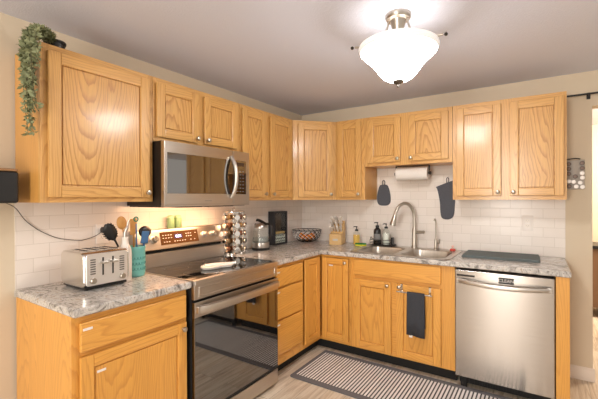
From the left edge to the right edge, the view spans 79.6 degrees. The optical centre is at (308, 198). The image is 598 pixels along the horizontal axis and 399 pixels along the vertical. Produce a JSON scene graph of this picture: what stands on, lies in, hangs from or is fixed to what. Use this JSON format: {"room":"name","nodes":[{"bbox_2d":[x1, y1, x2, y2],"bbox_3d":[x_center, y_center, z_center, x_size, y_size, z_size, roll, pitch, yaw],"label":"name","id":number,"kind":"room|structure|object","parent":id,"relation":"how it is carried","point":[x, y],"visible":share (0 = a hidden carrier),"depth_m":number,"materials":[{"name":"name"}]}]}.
{"room":"kitchen","nodes":[
{"label":"kitchen","id":0,"kind":"room"},
{"bbox_2d":[0,12,301,398],"bbox_3d":[-1.854,0.225,1.498,0.120,2.350,6.620,0,0,33],"label":"wall","id":1,"kind":"structure","parent":0,"point":[10,26],"depth_m":1.87,"materials":[{"name":"beige paint"}]},
{"bbox_2d":[0,168,18,202],"bbox_3d":[-1.549,-0.063,1.642,0.227,0.170,0.295,0,0,33],"label":"wall speaker","id":2,"kind":"object","parent":1,"relation":"attached to","point":[9,187],"visible":1,"depth_m":1.67,"materials":[{"name":"black plastic"}]},
{"bbox_2d":[6,203,102,240],"bbox_3d":[-1.404,0.133,2.011,0.089,0.233,0.541,0,0,25],"label":"power cord","id":3,"kind":"object","parent":2,"relation":"attached to","point":[101,229],"visible":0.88,"depth_m":2.00,"materials":[{"name":"grey plastic"}]},
{"bbox_2d":[15,41,152,202],"bbox_3d":[-1.223,-0.367,2.026,0.348,0.772,0.592,0,0,33],"label":"upper cabinet","id":4,"kind":"object","parent":1,"relation":"attached to","point":[92,142],"visible":0.98,"depth_m":1.87,"materials":[{"name":"brown wood"}]},
{"bbox_2d":[16,22,65,135],"bbox_3d":[-1.308,-0.574,1.737,0.151,0.565,0.337,0,0,-15],"label":"trailing plant","id":5,"kind":"object","parent":4,"relation":"on","point":[29,49],"visible":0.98,"depth_m":1.65,"materials":[{"name":"green plant"}]},
{"bbox_2d":[96,223,108,243],"bbox_3d":[-1.287,0.219,2.242,0.008,0.124,0.078,0,0,33],"label":"wall outlet","id":6,"kind":"object","parent":1,"relation":"attached to","point":[100,239],"visible":0.67,"depth_m":2.23,"materials":[{"name":"white plastic"}]},
{"bbox_2d":[14,200,301,289],"bbox_3d":[-0.802,0.241,3.009,0.008,0.535,2.700,0,0,33],"label":"backsplash","id":7,"kind":"structure","parent":1,"relation":"attached to","point":[37,253],"depth_m":2.15,"materials":[{"name":"tile"}]},
{"bbox_2d":[152,76,238,151],"bbox_3d":[-0.857,-0.557,2.595,0.348,0.396,0.757,0,0,33],"label":"upper cabinet","id":8,"kind":"object","parent":1,"relation":"attached to","point":[181,114],"visible":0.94,"depth_m":2.44,"materials":[{"name":"brown wood"}]},
{"bbox_2d":[127,140,248,207],"bbox_3d":[-0.801,-0.148,2.560,0.474,0.414,0.752,0,0,33],"label":"microwave","id":9,"kind":"object","parent":8,"relation":"attached to","point":[184,175],"visible":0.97,"depth_m":2.36,"materials":[{"name":"grey metal"}]},
{"bbox_2d":[239,104,292,199],"bbox_3d":[-0.450,-0.372,3.223,0.348,0.772,0.732,0,0,33],"label":"upper cabinet","id":10,"kind":"object","parent":1,"relation":"attached to","point":[267,138],"visible":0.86,"depth_m":3.14,"materials":[{"name":"brown wood"}]},
{"bbox_2d":[0,0,597,124],"bbox_3d":[1.715,-1.012,1.498,6.120,0.100,10.500,0,0,33],"label":"ceiling","id":11,"kind":"structure","parent":0,"point":[295,56],"depth_m":2.16,"materials":[{"name":"white paint"}]},
{"bbox_2d":[351,9,447,87],"bbox_3d":[0.468,-0.770,1.873,0.414,0.378,0.410,0,0,-24],"label":"ceiling lamp","id":12,"kind":"object","parent":11,"relation":"attached to","point":[398,53],"visible":1,"depth_m":1.77,"materials":[{"name":"white glass"}]},
{"bbox_2d":[253,307,597,398],"bbox_3d":[1.723,1.438,1.502,6.120,0.100,10.500,0,0,33],"label":"floor","id":13,"kind":"structure","parent":0,"point":[287,387],"depth_m":2.67,"materials":[{"name":"brown wood"}]},
{"bbox_2d":[16,290,187,398],"bbox_3d":[-1.088,0.955,1.946,0.650,0.884,0.597,0,0,33],"label":"base cabinet","id":14,"kind":"object","parent":13,"relation":"on","point":[138,350],"visible":0.94,"depth_m":1.74,"materials":[{"name":"brown wood"}]},
{"bbox_2d":[14,274,190,318],"bbox_3d":[-1.097,0.493,1.951,0.638,0.038,0.612,0,0,33],"label":"countertop","id":15,"kind":"structure","parent":14,"relation":"on","point":[72,302],"depth_m":1.79,"materials":[{"name":"grey stone"}]},
{"bbox_2d":[61,246,127,290],"bbox_3d":[-1.162,0.374,1.972,0.286,0.199,0.238,0,0,33],"label":"toaster","id":16,"kind":"object","parent":15,"relation":"on","point":[85,269],"visible":1,"depth_m":1.90,"materials":[{"name":"silver metal"}]},
{"bbox_2d":[120,220,131,279],"bbox_3d":[-1.071,0.300,2.098,0.070,0.346,0.070,0,0,33],"label":"oil bottle","id":17,"kind":"object","parent":15,"relation":"on","point":[125,242],"visible":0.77,"depth_m":2.09,"materials":[{"name":"white ceramic"}]},
{"bbox_2d":[130,245,145,276],"bbox_3d":[-1.062,0.382,2.204,0.116,0.182,0.116,0,0,33],"label":"utensil crock","id":18,"kind":"object","parent":15,"relation":"on","point":[138,253],"visible":0.76,"depth_m":2.16,"materials":[{"name":"teal ceramic"}]},
{"bbox_2d":[101,223,118,246],"bbox_3d":[-1.128,0.302,2.124,0.043,0.323,0.172,0,0,40],"label":"server","id":19,"kind":"object","parent":18,"relation":"in","point":[109,230],"visible":0.96,"depth_m":2.08,"materials":[{"name":"black plastic"}]},
{"bbox_2d":[116,216,126,231],"bbox_3d":[-1.104,0.284,2.159,0.027,0.357,0.104,0,0,28],"label":"wooden spoon","id":20,"kind":"object","parent":18,"relation":"in","point":[121,221],"visible":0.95,"depth_m":2.13,"materials":[{"name":"brown wood"}]},
{"bbox_2d":[130,218,136,246],"bbox_3d":[-1.080,0.291,2.203,0.036,0.341,0.050,0,0,33],"label":"wooden spatula","id":21,"kind":"object","parent":18,"relation":"in","point":[132,222],"visible":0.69,"depth_m":2.20,"materials":[{"name":"brown wood"}]},
{"bbox_2d":[133,216,138,246],"bbox_3d":[-1.041,0.284,2.182,0.026,0.355,0.053,0,0,-5],"label":"handle","id":22,"kind":"object","parent":18,"relation":"in","point":[136,216],"visible":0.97,"depth_m":2.17,"materials":[{"name":"blue plastic"}]},
{"bbox_2d":[140,231,148,245],"bbox_3d":[-1.013,0.330,2.209,0.042,0.264,0.054,0,0,33],"label":"spatula","id":23,"kind":"object","parent":18,"relation":"in","point":[145,234],"visible":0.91,"depth_m":2.20,"materials":[{"name":"blue plastic"}]},
{"bbox_2d":[138,226,150,235],"bbox_3d":[-1.022,0.316,2.244,0.038,0.291,0.084,0,0,33],"label":"ladle","id":24,"kind":"object","parent":18,"relation":"in","point":[143,228],"visible":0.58,"depth_m":2.23,"materials":[{"name":"black plastic"}]},
{"bbox_2d":[129,224,279,398],"bbox_3d":[-0.683,0.804,2.513,0.714,1.180,0.768,0,0,33],"label":"range","id":25,"kind":"object","parent":13,"relation":"on","point":[232,312],"visible":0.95,"depth_m":2.37,"materials":[{"name":"silver metal"}]},
{"bbox_2d":[167,215,174,227],"bbox_3d":[-1.001,0.168,2.612,0.052,0.094,0.052,0,0,33],"label":"shaker","id":26,"kind":"object","parent":25,"relation":"on","point":[170,218],"visible":0.98,"depth_m":2.59,"materials":[{"name":"green"}]},
{"bbox_2d":[174,215,181,227],"bbox_3d":[-0.968,0.168,2.664,0.052,0.094,0.052,0,0,33],"label":"shaker","id":27,"kind":"object","parent":25,"relation":"on","point":[178,220],"visible":0.94,"depth_m":2.64,"materials":[{"name":"green"}]},
{"bbox_2d":[145,255,277,285],"bbox_3d":[-0.665,0.482,2.501,0.558,0.030,0.768,0,0,33],"label":"cooktop","id":28,"kind":"object","parent":25,"relation":"in","point":[189,269],"depth_m":2.40,"materials":[{"name":"black glass"}]},
{"bbox_2d":[201,261,235,269],"bbox_3d":[-0.605,0.449,2.419,0.239,0.035,0.104,0,0,-29],"label":"spoon rest","id":29,"kind":"object","parent":25,"relation":"on","point":[211,266],"visible":1,"depth_m":2.41,"materials":[{"name":"white ceramic"}]},
{"bbox_2d":[275,259,302,370],"bbox_3d":[-0.401,0.951,3.035,0.622,0.884,0.395,0,0,33],"label":"base cabinet","id":30,"kind":"object","parent":13,"relation":"on","point":[290,275],"visible":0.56,"depth_m":2.88,"materials":[{"name":"brown wood"}]},
{"bbox_2d":[295,254,354,359],"bbox_3d":[0.071,0.948,3.505,0.908,0.884,0.901,0,0,33],"label":"base cabinet","id":31,"kind":"object","parent":13,"relation":"on","point":[326,280],"visible":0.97,"depth_m":3.19,"materials":[{"name":"brown wood"}]},
{"bbox_2d":[236,240,570,277],"bbox_3d":[0.613,0.485,2.914,2.467,0.038,1.306,0,0,33],"label":"countertop","id":32,"kind":"structure","parent":31,"relation":"on","point":[292,251],"depth_m":2.81,"materials":[{"name":"grey stone"}]},
{"bbox_2d":[223,208,244,255],"bbox_3d":[-0.632,0.273,3.047,0.186,0.395,0.186,0,0,33],"label":"spice rack","id":33,"kind":"object","parent":32,"relation":"on","point":[232,213],"visible":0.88,"depth_m":3.00,"materials":[{"name":"silver metal"}]},
{"bbox_2d":[222,215,229,219],"bbox_3d":[-0.682,0.157,2.984,0.047,0.047,0.054,0,0,38],"label":"spice jar","id":34,"kind":"object","parent":33,"relation":"in","point":[224,217],"visible":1,"depth_m":2.97,"materials":[{"name":"brown"}]},
{"bbox_2d":[222,223,229,227],"bbox_3d":[-0.681,0.223,2.984,0.047,0.047,0.054,0,0,38],"label":"spice jar","id":35,"kind":"object","parent":33,"relation":"on","point":[224,225],"visible":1,"depth_m":2.97,"materials":[{"name":"brown"}]},
{"bbox_2d":[222,238,229,243],"bbox_3d":[-0.681,0.354,2.985,0.047,0.047,0.054,0,0,38],"label":"spice jar","id":36,"kind":"object","parent":33,"relation":"on","point":[226,241],"visible":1,"depth_m":2.97,"materials":[{"name":"brown"}]},
{"bbox_2d":[223,246,229,251],"bbox_3d":[-0.681,0.420,2.985,0.047,0.047,0.054,0,0,38],"label":"spice jar","id":37,"kind":"object","parent":33,"relation":"on","point":[225,249],"visible":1,"depth_m":2.97,"materials":[{"name":"brown"}]},
{"bbox_2d":[223,231,229,235],"bbox_3d":[-0.681,0.288,2.985,0.047,0.047,0.054,0,0,38],"label":"spice jar","id":38,"kind":"object","parent":33,"relation":"on","point":[225,233],"visible":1,"depth_m":2.97,"materials":[{"name":"brown"}]},
{"bbox_2d":[239,214,246,219],"bbox_3d":[-0.553,0.156,3.035,0.054,0.047,0.047,0,0,8],"label":"spice jar","id":39,"kind":"object","parent":33,"relation":"in","point":[244,215],"visible":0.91,"depth_m":3.02,"materials":[{"name":"silver metal"}]},
{"bbox_2d":[239,246,246,250],"bbox_3d":[-0.552,0.420,3.036,0.054,0.047,0.047,0,0,8],"label":"spice jar","id":40,"kind":"object","parent":33,"relation":"on","point":[240,247],"visible":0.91,"depth_m":3.02,"materials":[{"name":"silver"}]},
{"bbox_2d":[239,222,246,227],"bbox_3d":[-0.553,0.222,3.035,0.054,0.047,0.047,0,0,8],"label":"spice jar","id":41,"kind":"object","parent":33,"relation":"on","point":[240,223],"visible":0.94,"depth_m":3.02,"materials":[{"name":"brown"}]},
{"bbox_2d":[239,238,246,242],"bbox_3d":[-0.553,0.354,3.036,0.054,0.047,0.047,0,0,8],"label":"spice jar","id":42,"kind":"object","parent":33,"relation":"on","point":[240,239],"visible":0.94,"depth_m":3.02,"materials":[{"name":"silver metal"}]},
{"bbox_2d":[252,219,272,250],"bbox_3d":[-0.426,0.328,3.288,0.164,0.283,0.203,0,0,-37],"label":"electric kettle","id":43,"kind":"object","parent":32,"relation":"on","point":[256,245],"visible":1,"depth_m":3.25,"materials":[{"name":"silver metal"}]},
{"bbox_2d":[268,211,286,245],"bbox_3d":[-0.309,0.298,3.684,0.078,0.338,0.218,0,0,33],"label":"shadow box","id":44,"kind":"object","parent":32,"relation":"on","point":[277,219],"visible":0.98,"depth_m":3.68,"materials":[{"name":"grey wood"}]},
{"bbox_2d":[292,228,321,241],"bbox_3d":[-0.014,0.400,3.894,0.320,0.132,0.320,0,0,33],"label":"fruit bowl","id":45,"kind":"object","parent":32,"relation":"on","point":[297,237],"visible":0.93,"depth_m":3.83,"materials":[{"name":"grey metal"}]},
{"bbox_2d":[329,220,345,244],"bbox_3d":[0.303,0.348,3.708,0.128,0.235,0.192,0,0,19],"label":"knife block","id":46,"kind":"object","parent":32,"relation":"on","point":[335,238],"visible":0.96,"depth_m":3.63,"materials":[{"name":"brown wood"}]},
{"bbox_2d":[353,226,359,243],"bbox_3d":[0.492,0.372,3.656,0.068,0.185,0.068,0,0,-32],"label":"pump bottle","id":47,"kind":"object","parent":32,"relation":"on","point":[356,237],"visible":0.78,"depth_m":3.63,"materials":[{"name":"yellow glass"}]},
{"bbox_2d":[355,243,365,245],"bbox_3d":[0.518,0.453,3.544,0.110,0.023,0.068,0,0,9],"label":"sponge","id":48,"kind":"object","parent":32,"relation":"on","point":[356,244],"visible":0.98,"depth_m":3.52,"materials":[{"name":"yellow plastic"}]},
{"bbox_2d":[350,245,460,259],"bbox_3d":[0.854,0.543,3.148,0.838,0.170,0.552,0,0,33],"label":"sink","id":49,"kind":"object","parent":32,"relation":"in","point":[428,253],"visible":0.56,"depth_m":3.21,"materials":[{"name":"metal"}]},
{"bbox_2d":[370,237,395,246],"bbox_3d":[0.725,0.414,3.490,0.251,0.085,0.097,0,0,33],"label":"sink caddy","id":50,"kind":"object","parent":49,"relation":"on","point":[391,243],"visible":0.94,"depth_m":3.43,"materials":[{"name":"grey metal"}]},
{"bbox_2d":[374,222,380,243],"bbox_3d":[0.680,0.338,3.526,0.074,0.214,0.074,0,0,-32],"label":"pump bottle","id":51,"kind":"object","parent":50,"relation":"on","point":[377,231],"visible":0.99,"depth_m":3.50,"materials":[{"name":"black"}]},
{"bbox_2d":[383,223,389,244],"bbox_3d":[0.756,0.342,3.477,0.068,0.205,0.068,0,0,-32],"label":"pump bottle","id":52,"kind":"object","parent":50,"relation":"on","point":[386,236],"visible":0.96,"depth_m":3.45,"materials":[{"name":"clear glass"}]},
{"bbox_2d":[390,202,424,247],"bbox_3d":[0.906,0.243,3.308,0.324,0.427,0.098,0,0,-5],"label":"kitchen faucet","id":53,"kind":"object","parent":32,"relation":"on","point":[394,218],"visible":1,"depth_m":3.31,"materials":[{"name":"silver metal"}]},
{"bbox_2d":[433,218,439,249],"bbox_3d":[1.137,0.316,3.216,0.074,0.281,0.058,0,0,-23],"label":"tap","id":54,"kind":"object","parent":32,"relation":"on","point":[435,239],"visible":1,"depth_m":3.22,"materials":[{"name":"silver metal"}]},
{"bbox_2d":[461,250,539,262],"bbox_3d":[1.526,0.453,2.846,0.528,0.018,0.330,0,0,32],"label":"drying mat","id":55,"kind":"object","parent":32,"relation":"on","point":[521,257],"visible":1,"depth_m":2.80,"materials":[{"name":"grey fabric"}]},
{"bbox_2d":[290,350,511,398],"bbox_3d":[0.655,1.384,2.618,1.555,0.010,0.567,0,0,33],"label":"runner rug","id":56,"kind":"object","parent":13,"relation":"on","point":[357,378],"visible":1,"depth_m":2.69,"materials":[{"name":"fabric"}]},
{"bbox_2d":[351,257,457,380],"bbox_3d":[0.881,0.946,3.129,0.854,0.884,0.650,0,0,33],"label":"base cabinet","id":57,"kind":"object","parent":13,"relation":"on","point":[378,312],"visible":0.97,"depth_m":2.88,"materials":[{"name":"brown wood"}]},
{"bbox_2d":[396,283,431,296],"bbox_3d":[0.830,0.716,2.795,0.276,0.070,0.064,0,0,33],"label":"towel bar","id":58,"kind":"object","parent":57,"relation":"attached to","point":[401,290],"visible":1,"depth_m":2.80,"materials":[{"name":"silver metal"}]},
{"bbox_2d":[406,291,424,338],"bbox_3d":[0.829,0.898,2.762,0.138,0.348,0.031,0,0,33],"label":"hand towel","id":59,"kind":"object","parent":58,"relation":"hanging from","point":[415,318],"visible":1,"depth_m":2.75,"materials":[{"name":"grey fabric"}]},
{"bbox_2d":[455,267,554,398],"bbox_3d":[1.480,0.951,2.699,0.604,0.870,0.660,0,0,33],"label":"dishwasher","id":60,"kind":"object","parent":13,"relation":"on","point":[505,333],"visible":1,"depth_m":2.46,"materials":[{"name":"grey metal"}]},
{"bbox_2d":[499,277,513,284],"bbox_3d":[1.354,0.565,2.453,0.092,0.042,0.005,0,0,33],"label":"magnet","id":61,"kind":"object","parent":60,"relation":"attached to","point":[508,281],"visible":1,"depth_m":2.45,"materials":[{"name":"black plastic"}]},
{"bbox_2d":[556,277,569,398],"bbox_3d":[1.800,0.944,2.557,0.074,0.884,0.618,0,0,33],"label":"end panel","id":62,"kind":"object","parent":13,"relation":"on","point":[562,283],"visible":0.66,"depth_m":2.30,"materials":[{"name":"brown wood"}]},
{"bbox_2d":[593,242,597,307],"bbox_3d":[3.520,0.959,4.268,1.140,0.835,0.480,0,0,33],"label":"sideboard","id":63,"kind":"object","parent":13,"relation":"on","point":[595,244],"visible":0.02,"depth_m":4.14,"materials":[{"name":"brown"}]},
{"bbox_2d":[302,70,597,373],"bbox_3d":[2.480,0.208,2.568,6.000,2.350,0.120,0,0,33],"label":"wall","id":64,"kind":"structure","parent":0,"point":[578,204],"depth_m":2.77,"materials":[{"name":"beige paint"}]},
{"bbox_2d":[293,120,335,199],"bbox_3d":[0.019,-0.374,3.713,0.601,0.772,0.598,0,0,33],"label":"upper cabinet","id":65,"kind":"object","parent":64,"relation":"attached to","point":[314,142],"visible":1,"depth_m":3.50,"materials":[{"name":"brown wood"}]},
{"bbox_2d":[336,118,376,199],"bbox_3d":[0.469,-0.376,3.574,0.310,0.772,0.348,0,0,33],"label":"upper cabinet","id":66,"kind":"object","parent":64,"relation":"attached to","point":[354,181],"visible":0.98,"depth_m":3.46,"materials":[{"name":"brown wood"}]},
{"bbox_2d":[377,180,390,205],"bbox_3d":[0.755,-0.058,3.588,0.142,0.256,0.016,0,0,33],"label":"pot holder","id":67,"kind":"object","parent":64,"relation":"hanging from","point":[383,195],"visible":1,"depth_m":3.58,"materials":[{"name":"grey fabric"}]},
{"bbox_2d":[365,106,452,168],"bbox_3d":[0.929,-0.533,3.276,0.780,0.460,0.348,0,0,33],"label":"upper cabinet","id":68,"kind":"object","parent":64,"relation":"attached to","point":[423,137],"visible":0.98,"depth_m":3.17,"materials":[{"name":"brown wood"}]},
{"bbox_2d":[394,165,431,174],"bbox_3d":[0.953,-0.258,3.279,0.334,0.088,0.036,0,0,33],"label":"paper towel holder","id":69,"kind":"object","parent":68,"relation":"attached to","point":[429,172],"visible":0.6,"depth_m":3.22,"materials":[{"name":"grey metal"}]},
{"bbox_2d":[395,166,429,180],"bbox_3d":[0.953,-0.230,3.279,0.286,0.120,0.120,0,0,33],"label":"paper towel roll","id":70,"kind":"object","parent":69,"relation":"hanging from","point":[404,173],"visible":0.93,"depth_m":3.23,"materials":[{"name":"white paper"}]},
{"bbox_2d":[302,165,564,257],"bbox_3d":[0.969,0.085,3.467,2.470,0.835,0.008,0,0,33],"label":"backsplash","id":71,"kind":"structure","parent":64,"relation":"attached to","point":[481,225],"depth_m":3.29,"materials":[{"name":"tile"}]},
{"bbox_2d":[436,177,454,218],"bbox_3d":[1.255,-0.003,3.262,0.180,0.384,0.022,0,0,33],"label":"oven mitt","id":72,"kind":"object","parent":64,"relation":"hanging from","point":[445,191],"visible":0.97,"depth_m":3.25,"materials":[{"name":"grey fabric"}]},
{"bbox_2d":[453,91,566,199],"bbox_3d":[1.581,-0.378,2.856,0.765,0.772,0.348,0,0,33],"label":"upper cabinet","id":73,"kind":"object","parent":64,"relation":"attached to","point":[513,148],"visible":1,"depth_m":2.71,"materials":[{"name":"brown wood"}]},
{"bbox_2d":[522,216,532,230],"bbox_3d":[1.790,0.201,2.927,0.078,0.124,0.008,0,0,33],"label":"wall outlet","id":74,"kind":"object","parent":64,"relation":"attached to","point":[527,221],"visible":1,"depth_m":2.92,"materials":[{"name":"white plastic"}]},
{"bbox_2d":[567,158,584,189],"bbox_3d":[2.049,-0.191,2.753,0.114,0.241,0.034,0,0,33],"label":"rack","id":75,"kind":"object","parent":64,"relation":"attached to","point":[575,165],"visible":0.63,"depth_m":2.75,"materials":[{"name":"black metal"}]},
{"bbox_2d":[570,364,594,382],"bbox_3d":[2.116,1.335,2.799,0.184,0.098,0.134,0,0,33],"label":"baseboard","id":76,"kind":"structure","parent":64,"relation":"attached to","point":[577,372],"depth_m":2.73,"materials":[{"name":"beige paint"}]},
{"bbox_2d":[567,92,597,98],"bbox_3d":[2.460,-0.780,2.466,1.118,0.050,0.066,0,0,33],"label":"curtain rod","id":77,"kind":"object","parent":64,"relation":"attached to","point":[589,93],"visible":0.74,"depth_m":2.70,"materials":[{"name":"black metal"}]},
{"bbox_2d":[592,125,597,241],"bbox_3d":[4.305,0.199,4.473,5.000,2.350,0.100,0,0,33],"label":"wall","id":78,"kind":"structure","parent":0,"point":[594,127],"depth_m":4.74,"materials":[{"name":"beige paint"}]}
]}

